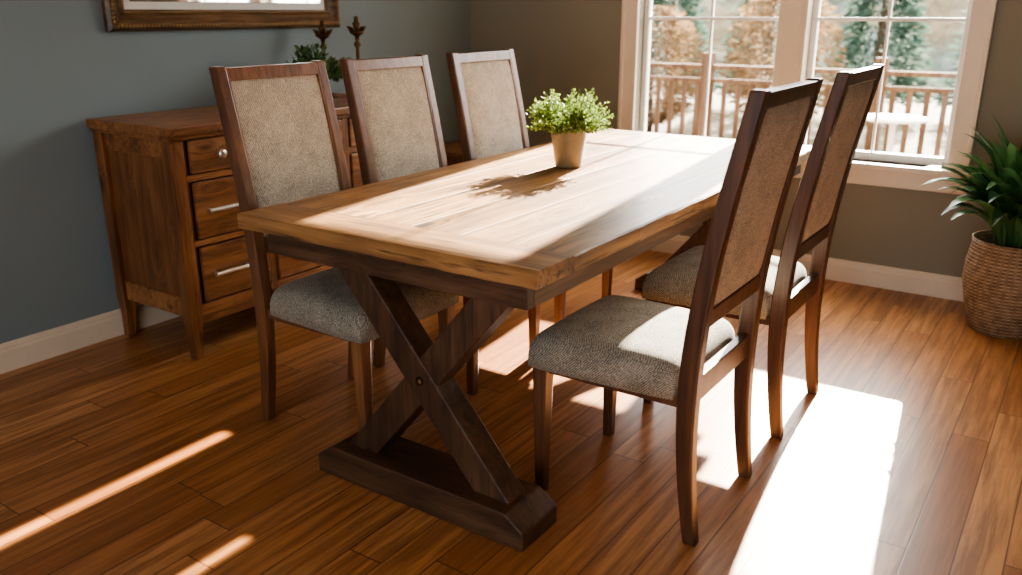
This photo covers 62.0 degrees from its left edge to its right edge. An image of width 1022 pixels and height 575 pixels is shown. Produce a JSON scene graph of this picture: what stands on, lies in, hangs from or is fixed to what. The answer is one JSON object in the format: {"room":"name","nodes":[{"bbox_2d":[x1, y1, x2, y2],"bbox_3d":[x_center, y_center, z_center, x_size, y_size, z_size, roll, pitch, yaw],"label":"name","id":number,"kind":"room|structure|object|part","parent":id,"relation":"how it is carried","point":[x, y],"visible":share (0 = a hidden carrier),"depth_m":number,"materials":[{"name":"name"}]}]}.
{"room":"dining room","nodes":[
{"label":"dining room","id":0,"kind":"room"},
{"bbox_2d":[0,0,470,343],"bbox_3d":[-2.327,-0.778,2.466,0.120,2.600,7.490,12,21,32],"label":"wall","id":1,"kind":"structure","parent":0,"point":[60,68],"depth_m":3.40,"materials":[{"name":"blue paint"}]},
{"bbox_2d":[0,303,179,373],"bbox_3d":[-2.279,0.421,2.801,0.017,0.112,7.220,12,21,32],"label":"baseboard","id":2,"kind":"structure","parent":1,"relation":"attached to","point":[37,347],"depth_m":3.46,"materials":[{"name":"paint"}]},
{"bbox_2d":[101,0,339,31],"bbox_3d":[-1.236,-1.628,3.718,0.044,0.955,1.270,12,21,32],"label":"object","id":3,"kind":"object","parent":1,"relation":"attached to","point":[118,15],"visible":0.98,"depth_m":3.75,"materials":[{"name":"brown wood"}]},
{"bbox_3d":[-1.247,-1.631,3.725,0.003,0.725,1.040,12,21,32],"label":"mirror pane","id":4,"kind":"part","parent":3,"relation":"part of","materials":[{"name":"clear glass"}]},
{"bbox_2d":[0,250,1021,574],"bbox_3d":[0.002,0.996,1.371,5.760,0.100,7.490,12,21,32],"label":"floor","id":5,"kind":"structure","parent":0,"point":[122,454],"depth_m":2.64,"materials":[{"name":"brown wood"}]},
{"bbox_2d":[86,93,362,359],"bbox_3d":[-1.067,-0.356,3.889,0.544,0.920,1.380,12,21,32],"label":"sideboard","id":6,"kind":"object","parent":5,"relation":"on","point":[177,245],"visible":0.42,"depth_m":3.36,"materials":[{"name":"brown wood"}]},
{"bbox_3d":[-1.628,-0.212,3.523,0.058,0.870,0.058,12,21,32],"label":"corner leg","id":7,"kind":"part","parent":6,"relation":"part of","materials":[{"name":"brown wood"}]},
{"bbox_3d":[-1.260,-0.134,3.284,0.059,0.870,0.058,12,21,32],"label":"corner leg","id":8,"kind":"part","parent":6,"relation":"part of","materials":[{"name":"brown wood"}]},
{"bbox_3d":[-1.121,-0.532,3.332,0.019,0.127,0.327,12,21,32],"label":"drawer","id":9,"kind":"part","parent":6,"relation":"part of","materials":[{"name":"brown wood"}]},
{"bbox_3d":[-1.121,-0.334,3.397,0.019,0.220,0.327,12,21,32],"label":"drawer","id":10,"kind":"part","parent":6,"relation":"part of","materials":[{"name":"brown wood"}]},
{"bbox_3d":[-1.078,-0.755,3.767,0.519,0.018,1.356,12,21,32],"label":"moulding","id":11,"kind":"part","parent":6,"relation":"part of","materials":[{"name":"brown wood"}]},
{"bbox_3d":[-1.120,-0.519,3.292,0.032,0.038,0.038,12,21,32],"label":"knob","id":12,"kind":"part","parent":6,"relation":"part of","materials":[{"name":"silver metal"}]},
{"bbox_3d":[-1.121,-0.091,3.475,0.019,0.220,0.327,12,21,32],"label":"drawer","id":13,"kind":"part","parent":6,"relation":"part of","materials":[{"name":"brown wood"}]},
{"bbox_3d":[-0.883,-0.199,3.807,0.019,0.220,0.422,12,21,32],"label":"drawer","id":14,"kind":"part","parent":6,"relation":"part of","materials":[{"name":"brown wood"}]},
{"bbox_2d":[286,43,349,81],"bbox_3d":[-0.906,-0.994,3.933,0.295,0.265,0.320,12,21,32],"label":"potted fern","id":15,"kind":"object","parent":6,"relation":"on","point":[335,73],"visible":0.24,"depth_m":3.90,"materials":[{"name":"green plant"}]},
{"bbox_2d":[312,20,336,97],"bbox_3d":[-0.911,-1.114,4.148,0.104,0.362,0.104,12,21,32],"label":"candlestick","id":16,"kind":"object","parent":6,"relation":"on","point":[324,34],"visible":0.59,"depth_m":4.09,"materials":[{"name":"brown metal"}]},
{"bbox_3d":[-0.883,-0.639,3.664,0.019,0.127,0.422,12,21,32],"label":"drawer","id":17,"kind":"part","parent":6,"relation":"part of","materials":[{"name":"brown wood"}]},
{"bbox_3d":[-0.644,-0.747,3.996,0.019,0.127,0.327,12,21,32],"label":"drawer","id":18,"kind":"part","parent":6,"relation":"part of","materials":[{"name":"brown wood"}]},
{"bbox_3d":[-0.644,-0.549,4.061,0.019,0.220,0.327,12,21,32],"label":"drawer","id":19,"kind":"part","parent":6,"relation":"part of","materials":[{"name":"brown wood"}]},
{"bbox_2d":[347,16,365,58],"bbox_3d":[-0.742,-1.118,4.127,0.104,0.382,0.104,12,21,32],"label":"candlestick","id":20,"kind":"object","parent":6,"relation":"on","point":[358,30],"visible":0.63,"depth_m":4.07,"materials":[{"name":"brown metal"}]},
{"bbox_3d":[-0.742,-1.105,4.132,0.104,0.353,0.104,12,21,32],"label":"stem","id":21,"kind":"part","parent":20,"relation":"part of","materials":[{"name":"brown metal"}]},
{"bbox_2d":[209,60,458,430],"bbox_3d":[-0.546,-0.123,2.776,0.600,1.162,0.479,12,21,32],"label":"dining chair","id":22,"kind":"object","parent":5,"relation":"on","point":[280,126],"visible":0.72,"depth_m":2.71,"materials":[{"name":"brown wood"}]},
{"bbox_3d":[-0.845,-0.109,2.734,0.155,1.162,0.040,12,21,32],"label":"post","id":23,"kind":"part","parent":22,"relation":"part of","materials":[{"name":"brown wood"}]},
{"bbox_3d":[-0.696,-0.182,2.864,0.035,0.050,0.378,12,21,32],"label":"rail","id":24,"kind":"part","parent":22,"relation":"part of","materials":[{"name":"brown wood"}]},
{"bbox_3d":[-0.775,-0.701,2.753,0.041,0.039,0.378,12,21,32],"label":"crest rail","id":25,"kind":"part","parent":22,"relation":"part of","materials":[{"name":"brown wood"}]},
{"bbox_3d":[-0.614,-0.214,3.056,0.155,1.162,0.040,12,21,32],"label":"post","id":26,"kind":"part","parent":22,"relation":"part of","materials":[{"name":"brown wood"}]},
{"bbox_3d":[-0.449,0.332,2.593,0.046,0.410,0.046,12,21,32],"label":"leg","id":27,"kind":"part","parent":22,"relation":"part of","materials":[{"name":"brown wood"}]},
{"bbox_3d":[-0.481,0.015,2.774,0.443,0.114,0.479,12,21,32],"label":"seat","id":28,"kind":"part","parent":22,"relation":"part of","materials":[{"name":"grey fabric"}]},
{"bbox_3d":[-0.218,0.227,2.915,0.046,0.410,0.046,12,21,32],"label":"leg","id":29,"kind":"part","parent":22,"relation":"part of","materials":[{"name":"brown wood"}]},
{"bbox_2d":[340,54,540,395],"bbox_3d":[-0.236,-0.263,3.208,0.600,1.162,0.479,12,21,32],"label":"dining chair","id":30,"kind":"object","parent":5,"relation":"on","point":[392,103],"visible":0.38,"depth_m":3.18,"materials":[{"name":"brown wood"}]},
{"bbox_3d":[-0.535,-0.249,3.166,0.155,1.162,0.040,12,21,32],"label":"post","id":31,"kind":"part","parent":30,"relation":"part of","materials":[{"name":"brown wood"}]},
{"bbox_3d":[-0.465,-0.841,3.185,0.041,0.039,0.378,12,21,32],"label":"crest rail","id":32,"kind":"part","parent":30,"relation":"part of","materials":[{"name":"brown wood"}]},
{"bbox_3d":[-0.304,-0.354,3.488,0.155,1.162,0.040,12,21,32],"label":"post","id":33,"kind":"part","parent":30,"relation":"part of","materials":[{"name":"brown wood"}]},
{"bbox_3d":[-0.139,0.192,3.025,0.046,0.410,0.046,12,21,32],"label":"leg","id":34,"kind":"part","parent":30,"relation":"part of","materials":[{"name":"brown wood"}]},
{"bbox_3d":[0.092,0.087,3.347,0.046,0.410,0.046,12,21,32],"label":"leg","id":35,"kind":"part","parent":30,"relation":"part of","materials":[{"name":"brown wood"}]},
{"bbox_2d":[444,141,462,165],"bbox_3d":[-0.269,-0.546,5.042,0.400,0.570,0.400,12,21,32],"label":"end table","id":36,"kind":"object","parent":5,"relation":"on","point":[454,155],"visible":0.2,"depth_m":4.82,"materials":[{"name":"brown wood"}]},
{"bbox_2d":[237,129,811,551],"bbox_3d":[0.276,-0.057,3.223,1.044,0.760,2.299,12,21,32],"label":"dining table","id":37,"kind":"object","parent":5,"relation":"on","point":[508,231],"visible":0.8,"depth_m":2.36,"materials":[{"name":"brown wood"}]},
{"bbox_2d":[524,87,614,168],"bbox_3d":[0.218,-0.600,3.192,0.331,0.293,0.334,12,21,32],"label":"potted herb","id":38,"kind":"object","parent":37,"relation":"on","point":[569,138],"visible":1,"depth_m":3.15,"materials":[{"name":"plant"}]},
{"bbox_2d":[551,128,586,168],"bbox_3d":[0.219,-0.533,3.214,0.144,0.152,0.144,12,21,32],"label":"pot","id":39,"kind":"object","parent":38,"relation":"attached to","point":[568,149],"depth_m":3.17,"materials":[{"name":"beige ceramic"}]},
{"bbox_2d":[446,49,612,322],"bbox_3d":[0.105,-0.417,3.683,0.600,1.162,0.479,12,21,32],"label":"dining chair","id":40,"kind":"object","parent":5,"relation":"on","point":[486,90],"visible":0.42,"depth_m":3.65,"materials":[{"name":"brown wood"}]},
{"bbox_3d":[-0.194,-0.404,3.642,0.155,1.162,0.040,12,21,32],"label":"post","id":41,"kind":"part","parent":40,"relation":"part of","materials":[{"name":"brown wood"}]},
{"bbox_3d":[-0.124,-0.995,3.661,0.041,0.039,0.378,12,21,32],"label":"crest rail","id":42,"kind":"part","parent":40,"relation":"part of","materials":[{"name":"brown wood"}]},
{"bbox_3d":[0.037,-0.508,3.964,0.155,1.162,0.040,12,21,32],"label":"post","id":43,"kind":"part","parent":40,"relation":"part of","materials":[{"name":"brown wood"}]},
{"bbox_3d":[0.202,0.037,3.500,0.046,0.410,0.046,12,21,32],"label":"leg","id":44,"kind":"part","parent":40,"relation":"part of","materials":[{"name":"brown wood"}]},
{"bbox_3d":[0.433,-0.067,3.822,0.046,0.410,0.046,12,21,32],"label":"leg","id":45,"kind":"part","parent":40,"relation":"part of","materials":[{"name":"brown wood"}]},
{"bbox_2d":[528,77,822,546],"bbox_3d":[0.417,0.027,2.312,0.600,1.162,0.479,12,21,32],"label":"dining chair","id":46,"kind":"object","parent":5,"relation":"on","point":[670,355],"visible":1,"depth_m":2.18,"materials":[{"name":"brown wood"}]},
{"bbox_3d":[0.089,0.393,2.405,0.046,0.410,0.046,12,21,32],"label":"leg","id":47,"kind":"part","parent":46,"relation":"part of","materials":[{"name":"brown wood"}]},
{"bbox_3d":[0.320,0.288,2.727,0.046,0.410,0.046,12,21,32],"label":"leg","id":48,"kind":"part","parent":46,"relation":"part of","materials":[{"name":"brown wood"}]},
{"bbox_3d":[0.352,0.137,2.394,0.443,0.114,0.479,12,21,32],"label":"seat","id":49,"kind":"part","parent":46,"relation":"part of","materials":[{"name":"grey fabric"}]},
{"bbox_3d":[0.486,0.118,2.031,0.155,1.162,0.040,12,21,32],"label":"post","id":50,"kind":"part","parent":46,"relation":"part of","materials":[{"name":"brown wood"}]},
{"bbox_3d":[0.558,0.210,2.270,0.027,0.070,0.378,12,21,32],"label":"seat rail","id":51,"kind":"part","parent":46,"relation":"part of","materials":[{"name":"brown wood"}]},
{"bbox_3d":[0.568,0.032,2.205,0.035,0.050,0.378,12,21,32],"label":"rail","id":52,"kind":"part","parent":46,"relation":"part of","materials":[{"name":"brown wood"}]},
{"bbox_3d":[0.717,0.014,2.354,0.155,1.162,0.040,12,21,32],"label":"post","id":53,"kind":"part","parent":46,"relation":"part of","materials":[{"name":"brown wood"}]},
{"bbox_3d":[0.647,-0.454,1.991,0.041,0.039,0.378,12,21,32],"label":"crest rail","id":54,"kind":"part","parent":46,"relation":"part of","materials":[{"name":"brown wood"}]},
{"bbox_2d":[642,64,884,438],"bbox_3d":[0.817,-0.153,2.870,0.600,1.162,0.479,12,21,32],"label":"dining chair","id":55,"kind":"object","parent":5,"relation":"on","point":[813,216],"visible":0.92,"depth_m":2.70,"materials":[{"name":"brown wood"}]},
{"bbox_3d":[0.489,0.212,2.963,0.046,0.410,0.046,12,21,32],"label":"leg","id":56,"kind":"part","parent":55,"relation":"part of","materials":[{"name":"brown wood"}]},
{"bbox_3d":[0.752,-0.043,2.952,0.443,0.114,0.479,12,21,32],"label":"seat","id":57,"kind":"part","parent":55,"relation":"part of","materials":[{"name":"beige fabric"}]},
{"bbox_3d":[0.958,0.029,2.828,0.027,0.070,0.378,12,21,32],"label":"seat rail","id":58,"kind":"part","parent":55,"relation":"part of","materials":[{"name":"brown wood"}]},
{"bbox_3d":[0.886,-0.062,2.590,0.155,1.162,0.040,12,21,32],"label":"post","id":59,"kind":"part","parent":55,"relation":"part of","materials":[{"name":"brown wood"}]},
{"bbox_3d":[0.968,-0.149,2.763,0.035,0.050,0.378,12,21,32],"label":"rail","id":60,"kind":"part","parent":55,"relation":"part of","materials":[{"name":"brown wood"}]},
{"bbox_3d":[1.117,-0.167,2.912,0.155,1.162,0.040,12,21,32],"label":"post","id":61,"kind":"part","parent":55,"relation":"part of","materials":[{"name":"brown wood"}]},
{"bbox_3d":[1.047,-0.634,2.549,0.041,0.039,0.378,12,21,32],"label":"crest rail","id":62,"kind":"part","parent":55,"relation":"part of","materials":[{"name":"brown wood"}]},
{"bbox_2d":[920,115,1021,339],"bbox_3d":[2.108,-0.239,3.490,0.674,0.941,0.713,-4,18,-11],"label":"potted plant","id":63,"kind":"object","parent":5,"relation":"on","point":[992,270],"visible":1,"depth_m":3.53,"materials":[{"name":"wicker"}]},
{"bbox_2d":[962,230,1021,339],"bbox_3d":[2.142,-0.009,3.653,0.370,0.405,0.370,12,21,32],"label":"basket","id":64,"kind":"object","parent":63,"relation":"attached to","point":[992,270],"depth_m":3.56,"materials":[{"name":"wicker"}]},
{"bbox_2d":[470,0,1021,277],"bbox_3d":[2.070,-1.223,3.839,5.520,2.600,0.150,12,21,32],"label":"wall","id":65,"kind":"structure","parent":0,"point":[562,46],"depth_m":4.33,"materials":[{"name":"brown paint"}]},
{"bbox_2d":[617,0,625,129],"bbox_3d":[0.623,-1.574,4.646,0.020,1.530,0.034,12,21,32],"label":"bead","id":66,"kind":"object","parent":65,"relation":"attached to","point":[623,1],"visible":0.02,"depth_m":4.74,"materials":[{"name":"paint"}]},
{"bbox_2d":[621,0,639,130],"bbox_3d":[0.658,-1.569,4.629,0.090,1.530,0.024,12,21,32],"label":"window frame","id":67,"kind":"structure","parent":65,"relation":"attached to","point":[632,11],"depth_m":4.72,"materials":[{"name":"paint"}]},
{"bbox_2d":[639,0,972,165],"bbox_3d":[1.400,-1.493,4.200,1.860,1.650,0.160,12,21,32],"label":"window","id":68,"kind":"structure","parent":65,"relation":"in","point":[793,9],"depth_m":4.20,"materials":[{"name":"paint"}]},
{"bbox_3d":[1.065,-1.517,4.471,0.012,1.450,0.016,12,21,32],"label":"muntin","id":69,"kind":"part","parent":68,"relation":"part of","materials":[{"name":"white wood"}]},
{"bbox_3d":[1.065,-1.517,4.471,0.770,1.530,0.040,12,21,32],"label":"sash","id":70,"kind":"part","parent":68,"relation":"part of","materials":[{"name":"white wood"}]},
{"bbox_3d":[1.427,-1.432,4.206,0.140,1.530,0.152,12,21,32],"label":"mullion","id":71,"kind":"part","parent":68,"relation":"part of","materials":[{"name":"white wood"}]},
{"bbox_3d":[1.792,-1.365,3.999,0.012,1.450,0.016,12,21,32],"label":"muntin","id":72,"kind":"part","parent":68,"relation":"part of","materials":[{"name":"white wood"}]},
{"bbox_3d":[1.792,-1.365,3.999,0.710,1.530,0.040,12,21,32],"label":"sash","id":73,"kind":"part","parent":68,"relation":"part of","materials":[{"name":"white wood"}]},
{"bbox_2d":[649,235,963,301],"bbox_3d":[2.023,-0.019,4.157,5.486,0.112,0.017,12,21,32],"label":"baseboard","id":74,"kind":"structure","parent":65,"relation":"attached to","point":[879,276],"depth_m":4.25,"materials":[{"name":"paint"}]},
{"bbox_2d":[794,164,966,194],"bbox_3d":[1.366,-0.626,4.429,1.820,0.080,0.020,12,21,32],"label":"apron","id":75,"kind":"object","parent":65,"relation":"attached to","point":[856,176],"visible":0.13,"depth_m":4.09,"materials":[{"name":"paint"}]},
{"bbox_2d":[802,159,971,178],"bbox_3d":[1.373,-0.682,4.422,1.880,0.030,0.115,12,21,32],"label":"window sill","id":76,"kind":"structure","parent":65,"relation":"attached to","point":[875,166],"depth_m":4.04,"materials":[{"name":"paint"}]},
{"bbox_2d":[946,0,991,170],"bbox_3d":[2.071,-1.272,3.712,0.090,1.530,0.024,12,21,32],"label":"window frame","id":77,"kind":"structure","parent":65,"relation":"attached to","point":[980,11],"depth_m":3.82,"materials":[{"name":"paint"}]},
{"bbox_2d":[964,0,997,171],"bbox_3d":[2.101,-1.263,3.687,0.020,1.530,0.034,12,21,32],"label":"bead","id":78,"kind":"object","parent":65,"relation":"attached to","point":[994,2],"visible":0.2,"depth_m":3.78,"materials":[{"name":"paint"}]},
{"label":"outside","id":79,"kind":"structure","parent":0,"visible":0},
{"bbox_3d":[2.450,-0.501,6.411,10.000,0.040,3.912,12,21,32],"label":"deck","id":80,"kind":"object","parent":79,"visible":0},
{"bbox_2d":[649,53,956,156],"bbox_3d":[3.382,-1.465,7.535,10.000,1.100,0.100,12,21,32],"label":"deck railing","id":81,"kind":"object","parent":80,"relation":"on","point":[700,83],"visible":0.23,"depth_m":8.12,"materials":[{"name":"brown wood"}]},
{"bbox_2d":[866,114,927,152],"bbox_3d":[2.768,-0.871,6.259,0.450,0.757,0.450,12,21,32],"label":"patio table","id":82,"kind":"object","parent":80,"relation":"on","point":[892,120],"visible":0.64,"depth_m":6.12,"materials":[{"name":"white ceramic"}]},
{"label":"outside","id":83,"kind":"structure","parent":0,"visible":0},
{"bbox_2d":[652,73,954,156],"bbox_3d":[15.571,-10.636,39.201,100.000,0.100,75.420,12,21,32],"label":"ground","id":84,"kind":"structure","parent":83,"point":[933,113],"depth_m":15.11,"materials":[{"name":"white snow"}]},
{"bbox_2d":[646,5,705,131],"bbox_3d":[2.318,-3.575,13.960,1.856,2.032,1.874,12,21,32],"label":"bush","id":85,"kind":"object","parent":84,"relation":"on","point":[667,11],"visible":0.43,"depth_m":13.66,"materials":[{"name":"brown plant"}]},
{"bbox_2d":[649,0,721,97],"bbox_3d":[3.385,-5.718,17.939,2.227,3.655,2.294,12,21,32],"label":"conifer tree","id":86,"kind":"object","parent":84,"relation":"on","point":[686,6],"visible":0.19,"depth_m":17.77,"materials":[{"name":"plant"}]},
{"bbox_2d":[713,0,817,99],"bbox_3d":[5.147,-5.598,16.782,2.318,4.142,2.328,12,21,32],"label":"conifer tree","id":87,"kind":"object","parent":84,"relation":"on","point":[746,2],"visible":0.1,"depth_m":16.97,"materials":[{"name":"brown plant"}]},
{"bbox_2d":[718,0,849,117],"bbox_3d":[4.196,-3.482,13.174,1.917,2.341,1.999,12,21,32],"label":"tree","id":88,"kind":"object","parent":84,"relation":"on","point":[738,74],"visible":0.36,"depth_m":12.93,"materials":[{"name":"brown plant"}]},
{"bbox_2d":[818,0,938,106],"bbox_3d":[6.917,-5.082,15.677,2.342,3.841,2.313,12,21,32],"label":"conifer tree","id":89,"kind":"object","parent":84,"relation":"on","point":[901,29],"visible":0.6,"depth_m":15.55,"materials":[{"name":"green plant"}]},
{"bbox_2d":[933,0,967,107],"bbox_3d":[8.637,-4.966,14.474,2.288,4.362,2.256,12,21,32],"label":"conifer tree","id":90,"kind":"object","parent":84,"relation":"on","point":[950,85],"visible":0.05,"depth_m":15.11,"materials":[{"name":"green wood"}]},
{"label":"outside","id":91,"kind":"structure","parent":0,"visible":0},
{"bbox_2d":[655,0,967,82],"bbox_3d":[15.016,-10.892,27.071,60.046,8.068,12.194,12,21,32],"label":"hillside","id":92,"kind":"structure","parent":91,"point":[940,37],"depth_m":26.35,"materials":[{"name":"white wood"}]}
]}

